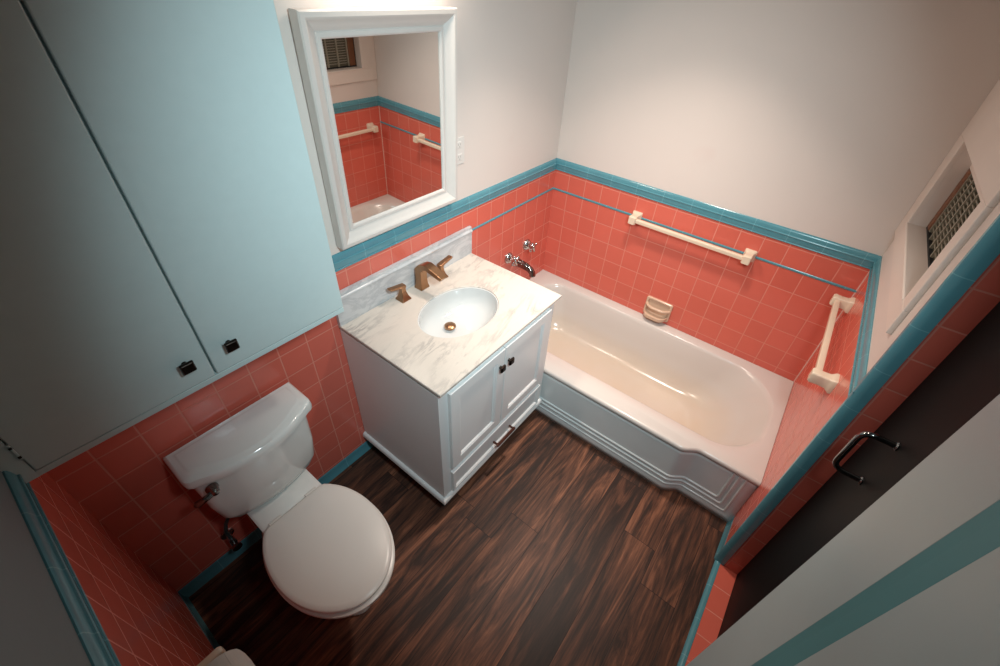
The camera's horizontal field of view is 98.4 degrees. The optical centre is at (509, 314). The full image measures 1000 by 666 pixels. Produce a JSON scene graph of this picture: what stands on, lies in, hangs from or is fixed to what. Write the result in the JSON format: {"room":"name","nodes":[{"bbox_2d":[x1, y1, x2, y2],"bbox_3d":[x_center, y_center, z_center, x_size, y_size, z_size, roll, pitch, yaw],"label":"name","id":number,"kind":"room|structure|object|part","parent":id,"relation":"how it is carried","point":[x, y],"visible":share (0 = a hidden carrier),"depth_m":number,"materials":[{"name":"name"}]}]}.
{"room":"bathroom","nodes":[
{"label":"bathroom","id":0,"kind":"room"},
{"bbox_2d":[0,471,219,665],"bbox_3d":[-0.322,0.654,0.387,2.300,2.450,0.116,28,44,26],"label":"wall","id":1,"kind":"structure","parent":0,"point":[72,593],"depth_m":0.82,"materials":[{"name":"tile"}]},
{"bbox_3d":[-0.695,0.512,0.712,1.300,0.066,0.015,28,44,26],"label":"cap rail","id":2,"kind":"part","parent":1,"relation":"part of","materials":[{"name":"teal tile"}]},
{"bbox_3d":[-0.760,1.352,1.384,1.300,0.066,0.016,28,44,26],"label":"baseboard","id":3,"kind":"part","parent":1,"relation":"part of","materials":[{"name":"blue tile"}]},
{"bbox_2d":[197,646,225,665],"bbox_3d":[-0.593,0.784,0.880,0.188,0.064,0.090,28,44,26],"label":"paper holder","id":4,"kind":"object","parent":1,"relation":"attached to","point":[217,651],"visible":0.62,"depth_m":0.92,"materials":[{"name":"beige ceramic"}]},
{"bbox_2d":[207,649,254,665],"bbox_3d":[-0.585,0.786,0.897,0.100,0.127,0.106,28,44,26],"label":"toilet paper roll","id":5,"kind":"object","parent":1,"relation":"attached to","point":[234,657],"visible":1,"depth_m":0.91,"materials":[{"name":"white paper"}]},
{"bbox_2d":[46,0,576,597],"bbox_3d":[-0.495,-0.436,1.736,0.116,2.450,2.660,28,44,26],"label":"wall","id":6,"kind":"structure","parent":0,"point":[513,56],"depth_m":1.75,"materials":[{"name":"white paint"}]},
{"bbox_2d":[0,0,343,482],"bbox_3d":[-0.825,-0.398,0.783,0.260,1.363,0.798,28,44,26],"label":"upper cabinet","id":7,"kind":"object","parent":6,"relation":"attached to","point":[163,231],"visible":1,"depth_m":0.88,"materials":[{"name":"blue paint"}]},
{"bbox_3d":[-0.985,-0.181,0.496,0.019,1.363,0.032,28,44,26],"label":"frame","id":8,"kind":"part","parent":7,"relation":"part of","materials":[{"name":"blue paint"}]},
{"bbox_3d":[-0.863,-0.274,0.625,0.020,1.324,0.366,28,44,26],"label":"door","id":9,"kind":"part","parent":7,"relation":"part of","materials":[{"name":"blue paint"}]},
{"bbox_3d":[-0.797,0.128,1.064,0.028,0.031,0.031,28,44,26],"label":"knob","id":10,"kind":"part","parent":7,"relation":"part of","materials":[{"name":"brown metal"}]},
{"bbox_3d":[-0.783,0.157,1.172,0.019,0.017,0.766,28,44,26],"label":"rail","id":11,"kind":"part","parent":7,"relation":"part of","materials":[{"name":"blue paint"}]},
{"bbox_3d":[-0.733,0.078,1.133,0.028,0.031,0.031,28,44,26],"label":"knob","id":12,"kind":"part","parent":7,"relation":"part of","materials":[{"name":"brown metal"}]},
{"bbox_2d":[220,518,242,551],"bbox_3d":[-1.071,0.800,1.640,0.108,0.282,0.084,28,44,26],"label":"water supply valve","id":13,"kind":"object","parent":6,"relation":"attached to","point":[227,534],"visible":0.77,"depth_m":1.68,"materials":[{"name":"silver metal"}]},
{"bbox_3d":[-1.073,0.906,1.693,0.029,0.036,0.036,28,44,26],"label":"valve knob","id":14,"kind":"part","parent":13,"relation":"part of","materials":[{"name":"silver metal"}]},
{"bbox_3d":[-0.770,0.701,2.199,0.016,0.066,1.660,28,44,26],"label":"baseboard","id":15,"kind":"part","parent":6,"relation":"part of","materials":[{"name":"teal tile"}]},
{"bbox_2d":[288,6,457,249],"bbox_3d":[-0.407,-0.656,1.533,0.052,0.712,0.602,29,44,26],"label":"wall mirror","id":16,"kind":"object","parent":6,"relation":"attached to","point":[380,83],"visible":1,"depth_m":1.47,"materials":[{"name":"white paint"}]},
{"bbox_2d":[336,225,472,326],"bbox_3d":[-0.435,-0.196,1.931,0.022,0.150,0.788,28,44,26],"label":"backsplash","id":17,"kind":"structure","parent":6,"relation":"attached to","point":[368,293],"depth_m":1.85,"materials":[{"name":"stone"}]},
{"bbox_3d":[-0.463,-0.327,1.785,0.015,0.066,2.460,28,44,26],"label":"cap rail","id":18,"kind":"part","parent":6,"relation":"part of","materials":[{"name":"teal tile"}]},
{"bbox_2d":[457,136,463,164],"bbox_3d":[-0.220,-0.707,1.868,0.009,0.115,0.070,28,44,26],"label":"wall outlet","id":19,"kind":"object","parent":6,"relation":"attached to","point":[460,140],"visible":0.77,"depth_m":1.87,"materials":[{"name":"white plastic"}]},
{"bbox_2d":[457,141,461,148],"bbox_3d":[-0.217,-0.727,1.850,0.004,0.028,0.032,28,44,26],"label":"socket","id":20,"kind":"object","parent":19,"relation":"attached to","point":[459,143],"depth_m":1.85,"materials":[{"name":"white plastic"}]},
{"bbox_2d":[457,153,461,160],"bbox_3d":[-0.220,-0.686,1.883,0.004,0.028,0.032,28,44,26],"label":"socket","id":21,"kind":"object","parent":19,"relation":"attached to","point":[459,155],"depth_m":1.88,"materials":[{"name":"white plastic"}]},
{"bbox_2d":[504,252,519,265],"bbox_3d":[0.017,-0.326,2.567,0.067,0.073,0.073,28,44,26],"label":"tap","id":22,"kind":"object","parent":6,"relation":"attached to","point":[509,257],"visible":1,"depth_m":2.55,"materials":[{"name":"silver metal"}]},
{"bbox_3d":[0.035,-0.317,2.558,0.022,0.073,0.073,28,44,26],"label":"cross handle","id":23,"kind":"part","parent":22,"relation":"part of","materials":[{"name":"silver metal"}]},
{"bbox_2d":[514,257,535,276],"bbox_3d":[0.097,-0.290,2.649,0.151,0.082,0.060,28,44,26],"label":"tub spout","id":24,"kind":"object","parent":6,"relation":"attached to","point":[522,264],"visible":0.72,"depth_m":2.63,"materials":[{"name":"silver metal"}]},
{"bbox_2d":[523,239,536,251],"bbox_3d":[0.130,-0.425,2.676,0.067,0.073,0.073,28,44,26],"label":"tap","id":25,"kind":"object","parent":6,"relation":"attached to","point":[527,244],"visible":1,"depth_m":2.66,"materials":[{"name":"silver metal"}]},
{"bbox_3d":[0.147,-0.416,2.666,0.022,0.073,0.073,28,44,26],"label":"cross handle","id":26,"kind":"part","parent":25,"relation":"part of","materials":[{"name":"silver metal"}]},
{"bbox_2d":[189,410,726,665],"bbox_3d":[0.333,1.034,2.022,2.400,0.100,2.660,28,44,26],"label":"floor","id":27,"kind":"structure","parent":0,"point":[554,552],"depth_m":1.82,"materials":[{"name":"brown wood"}]},
{"bbox_2d":[163,382,394,618],"bbox_3d":[-0.706,0.783,1.556,0.710,0.746,0.436,28,44,26],"label":"toilet","id":28,"kind":"object","parent":27,"relation":"on","point":[329,552],"visible":1,"depth_m":1.46,"materials":[{"name":"white ceramic"}]},
{"bbox_3d":[-0.939,0.561,1.338,0.032,0.038,0.080,28,44,26],"label":"flush lever","id":29,"kind":"part","parent":28,"relation":"part of","materials":[{"name":"silver metal"}]},
{"bbox_3d":[-0.880,0.404,1.452,0.212,0.046,0.428,28,44,26],"label":"tank lid","id":30,"kind":"part","parent":28,"relation":"part of","materials":[{"name":"white ceramic"}]},
{"bbox_3d":[-0.898,0.535,1.556,0.178,0.321,0.388,28,44,26],"label":"tank","id":31,"kind":"part","parent":28,"relation":"part of","materials":[{"name":"white ceramic"}]},
{"bbox_3d":[-0.690,0.933,1.655,0.620,0.392,0.348,28,44,26],"label":"bowl","id":32,"kind":"part","parent":28,"relation":"part of","materials":[{"name":"white ceramic"}]},
{"bbox_3d":[-0.607,0.792,1.474,0.448,0.019,0.364,28,44,26],"label":"seat lid","id":33,"kind":"part","parent":28,"relation":"part of","materials":[{"name":"white plastic"}]},
{"bbox_3d":[-0.606,0.809,1.485,0.466,0.018,0.372,28,44,26],"label":"seat","id":34,"kind":"part","parent":28,"relation":"part of","materials":[{"name":"white plastic"}]},
{"bbox_2d":[340,304,553,505],"bbox_3d":[-0.249,0.326,2.103,0.598,0.832,0.771,28,44,26],"label":"vanity cabinet","id":35,"kind":"object","parent":27,"relation":"on","point":[441,443],"visible":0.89,"depth_m":1.85,"materials":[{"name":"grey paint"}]},
{"bbox_2d":[336,225,561,397],"bbox_3d":[-0.219,-0.078,1.814,0.567,0.162,0.788,28,44,26],"label":"countertop","id":36,"kind":"structure","parent":35,"relation":"on","point":[372,315],"depth_m":1.79,"materials":[{"name":"stone"}]},
{"bbox_2d":[387,255,452,302],"bbox_3d":[-0.346,-0.157,1.895,0.170,0.144,0.372,28,44,26],"label":"sink faucet","id":37,"kind":"object","parent":36,"relation":"on","point":[421,270],"visible":1,"depth_m":1.87,"materials":[{"name":"brown metal"}]},
{"bbox_3d":[-0.478,-0.114,1.825,0.025,0.025,0.082,28,44,26],"label":"lever","id":38,"kind":"part","parent":37,"relation":"part of","materials":[{"name":"brown metal"}]},
{"bbox_3d":[-0.463,-0.097,1.869,0.050,0.070,0.050,28,44,26],"label":"handle","id":39,"kind":"part","parent":37,"relation":"part of","materials":[{"name":"brown metal"}]},
{"bbox_3d":[-0.346,-0.157,1.895,0.170,0.144,0.052,28,44,26],"label":"spout","id":40,"kind":"part","parent":37,"relation":"part of","materials":[{"name":"brown metal"}]},
{"bbox_3d":[-0.322,-0.205,2.018,0.050,0.070,0.050,28,44,26],"label":"handle","id":41,"kind":"part","parent":37,"relation":"part of","materials":[{"name":"brown metal"}]},
{"bbox_3d":[-0.302,-0.249,2.012,0.025,0.025,0.082,28,44,26],"label":"lever","id":42,"kind":"part","parent":37,"relation":"part of","materials":[{"name":"brown metal"}]},
{"bbox_2d":[418,287,498,337],"bbox_3d":[-0.221,0.032,1.895,0.332,0.126,0.432,28,44,26],"label":"sink basin","id":43,"kind":"object","parent":36,"relation":"in","point":[458,312],"visible":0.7,"depth_m":1.98,"materials":[{"name":"white ceramic"}]},
{"bbox_3d":[-0.279,0.541,2.287,0.566,0.028,0.771,28,44,26],"label":"moulding","id":44,"kind":"part","parent":35,"relation":"part of","materials":[{"name":"grey paint"}]},
{"bbox_3d":[-0.134,0.394,1.786,0.016,0.476,0.322,28,44,26],"label":"door","id":45,"kind":"part","parent":35,"relation":"part of","materials":[{"name":"grey paint"}]},
{"bbox_3d":[-0.051,0.578,2.107,0.016,0.142,0.663,28,44,26],"label":"drawer","id":46,"kind":"part","parent":35,"relation":"part of","materials":[{"name":"grey paint"}]},
{"bbox_3d":[-0.030,0.220,1.764,0.022,0.029,0.029,28,44,26],"label":"knob","id":47,"kind":"part","parent":35,"relation":"part of","materials":[{"name":"brown metal"}]},
{"bbox_3d":[-0.027,0.592,2.116,0.036,0.014,0.140,28,44,26],"label":"bar pull","id":48,"kind":"part","parent":35,"relation":"part of","materials":[{"name":"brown metal"}]},
{"bbox_3d":[0.005,0.193,1.801,0.022,0.029,0.029,28,44,26],"label":"knob","id":49,"kind":"part","parent":35,"relation":"part of","materials":[{"name":"brown metal"}]},
{"bbox_3d":[0.069,0.238,2.001,0.016,0.476,0.338,28,44,26],"label":"door","id":50,"kind":"part","parent":35,"relation":"part of","materials":[{"name":"grey paint"}]},
{"bbox_2d":[529,270,793,521],"bbox_3d":[0.623,0.351,2.528,1.626,0.367,0.805,28,44,26],"label":"bathtub","id":51,"kind":"object","parent":27,"relation":"on","point":[687,415],"visible":0.75,"depth_m":2.34,"materials":[{"name":"white ceramic"}]},
{"bbox_2d":[543,0,999,381],"bbox_3d":[1.000,-0.651,2.149,1.740,2.450,0.115,28,44,26],"label":"wall","id":52,"kind":"structure","parent":0,"point":[801,135],"depth_m":1.96,"materials":[{"name":"white paint"}]},
{"bbox_2d":[643,295,672,322],"bbox_3d":[0.877,-0.020,2.591,0.160,0.126,0.072,28,44,26],"label":"soap dish","id":53,"kind":"object","parent":52,"relation":"attached to","point":[657,310],"visible":1,"depth_m":2.60,"materials":[{"name":"beige ceramic"}]},
{"bbox_2d":[628,210,757,265],"bbox_3d":[0.931,-0.405,2.257,0.662,0.060,0.077,28,44,26],"label":"towel bar","id":54,"kind":"object","parent":52,"relation":"attached to","point":[749,255],"visible":1,"depth_m":2.22,"materials":[{"name":"beige ceramic"}]},
{"bbox_3d":[0.923,-0.559,2.210,1.640,0.066,0.015,28,44,26],"label":"cap rail","id":55,"kind":"part","parent":52,"relation":"part of","materials":[{"name":"teal tile"}]},
{"bbox_2d":[714,148,999,573],"bbox_3d":[0.873,0.283,0.968,0.120,2.450,2.460,28,44,26],"label":"wall","id":56,"kind":"structure","parent":0,"point":[859,338],"depth_m":1.46,"materials":[{"name":"white paint"}]},
{"bbox_2d":[677,560,719,665],"bbox_3d":[0.471,1.442,1.434,0.022,0.013,1.490,28,44,26],"label":"trim","id":57,"kind":"structure","parent":56,"relation":"attached to","point":[696,621],"depth_m":1.74,"materials":[{"name":"tile"}]},
{"bbox_2d":[685,564,736,665],"bbox_3d":[0.508,1.463,1.413,0.072,0.010,1.490,28,44,26],"label":"wall tile","id":58,"kind":"structure","parent":56,"relation":"attached to","point":[709,627],"depth_m":1.75,"materials":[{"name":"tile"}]},
{"bbox_3d":[0.986,1.017,1.973,0.016,0.066,0.212,28,44,26],"label":"baseboard","id":59,"kind":"part","parent":56,"relation":"part of","materials":[{"name":"teal tile"}]},
{"bbox_2d":[807,294,855,393],"bbox_3d":[1.283,0.086,1.712,0.077,0.060,0.658,28,44,26],"label":"towel bar","id":60,"kind":"object","parent":56,"relation":"attached to","point":[817,376],"visible":1,"depth_m":1.62,"materials":[{"name":"beige ceramic"}]},
{"bbox_2d":[686,394,999,665],"bbox_3d":[0.455,0.708,0.681,0.035,2.067,0.807,28,44,26],"label":"door","id":61,"kind":"structure","parent":56,"relation":"in","point":[914,579],"depth_m":0.65,"materials":[{"name":"grey paint"}]},
{"bbox_3d":[0.450,0.680,0.670,0.013,1.710,0.423,28,44,26],"label":"panel moulding","id":62,"kind":"part","parent":61,"relation":"part of","materials":[{"name":"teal paint"}]},
{"bbox_3d":[0.462,0.686,0.664,0.017,1.630,0.343,28,44,26],"label":"panel","id":63,"kind":"part","parent":61,"relation":"part of","materials":[{"name":"grey paint"}]},
{"bbox_2d":[715,214,999,565],"bbox_3d":[0.992,0.288,1.270,0.040,2.080,0.020,28,44,26],"label":"trim","id":64,"kind":"structure","parent":56,"relation":"attached to","point":[986,249],"depth_m":1.15,"materials":[{"name":"tile"}]},
{"bbox_2d":[717,302,999,637],"bbox_3d":[0.811,0.486,1.001,0.119,2.076,0.743,28,44,26],"label":"door","id":65,"kind":"structure","parent":56,"relation":"in","point":[967,380],"depth_m":1.10,"materials":[{"name":"black paint"}]},
{"bbox_3d":[0.917,0.369,1.125,0.079,0.170,0.015,28,44,26],"label":"handle","id":66,"kind":"part","parent":65,"relation":"part of","materials":[{"name":"silver metal"}]},
{"bbox_3d":[1.278,0.002,1.542,0.015,0.066,0.968,28,44,26],"label":"cap rail","id":67,"kind":"part","parent":56,"relation":"part of","materials":[{"name":"teal tile"}]},
{"bbox_2d":[886,78,999,334],"bbox_3d":[1.371,-0.427,1.240,0.080,0.762,0.841,28,44,26],"label":"window","id":68,"kind":"structure","parent":56,"relation":"in","point":[920,254],"depth_m":1.34,"materials":[{"name":"white paint"}]},
{"bbox_3d":[1.331,-0.180,1.412,0.068,0.010,0.648,28,44,26],"label":"sill","id":69,"kind":"part","parent":68,"relation":"part of","materials":[{"name":"white paint"}]},
{"bbox_3d":[1.365,-0.174,1.396,0.018,0.012,0.624,28,44,26],"label":"rail","id":70,"kind":"part","parent":68,"relation":"part of","materials":[{"name":"wood"}]},
{"bbox_3d":[1.546,-0.397,1.510,0.020,0.216,0.049,28,44,26],"label":"sash frame","id":71,"kind":"part","parent":68,"relation":"part of","materials":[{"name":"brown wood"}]},
{"bbox_3d":[1.360,-0.249,1.307,0.006,0.216,0.575,28,44,26],"label":"pane","id":72,"kind":"part","parent":68,"relation":"part of","materials":[{"name":"clear glass"}]},
{"bbox_3d":[1.369,-0.284,1.302,0.020,0.302,0.650,28,44,26],"label":"sash rail","id":73,"kind":"part","parent":68,"relation":"part of","materials":[{"name":"white paint"}]}
]}

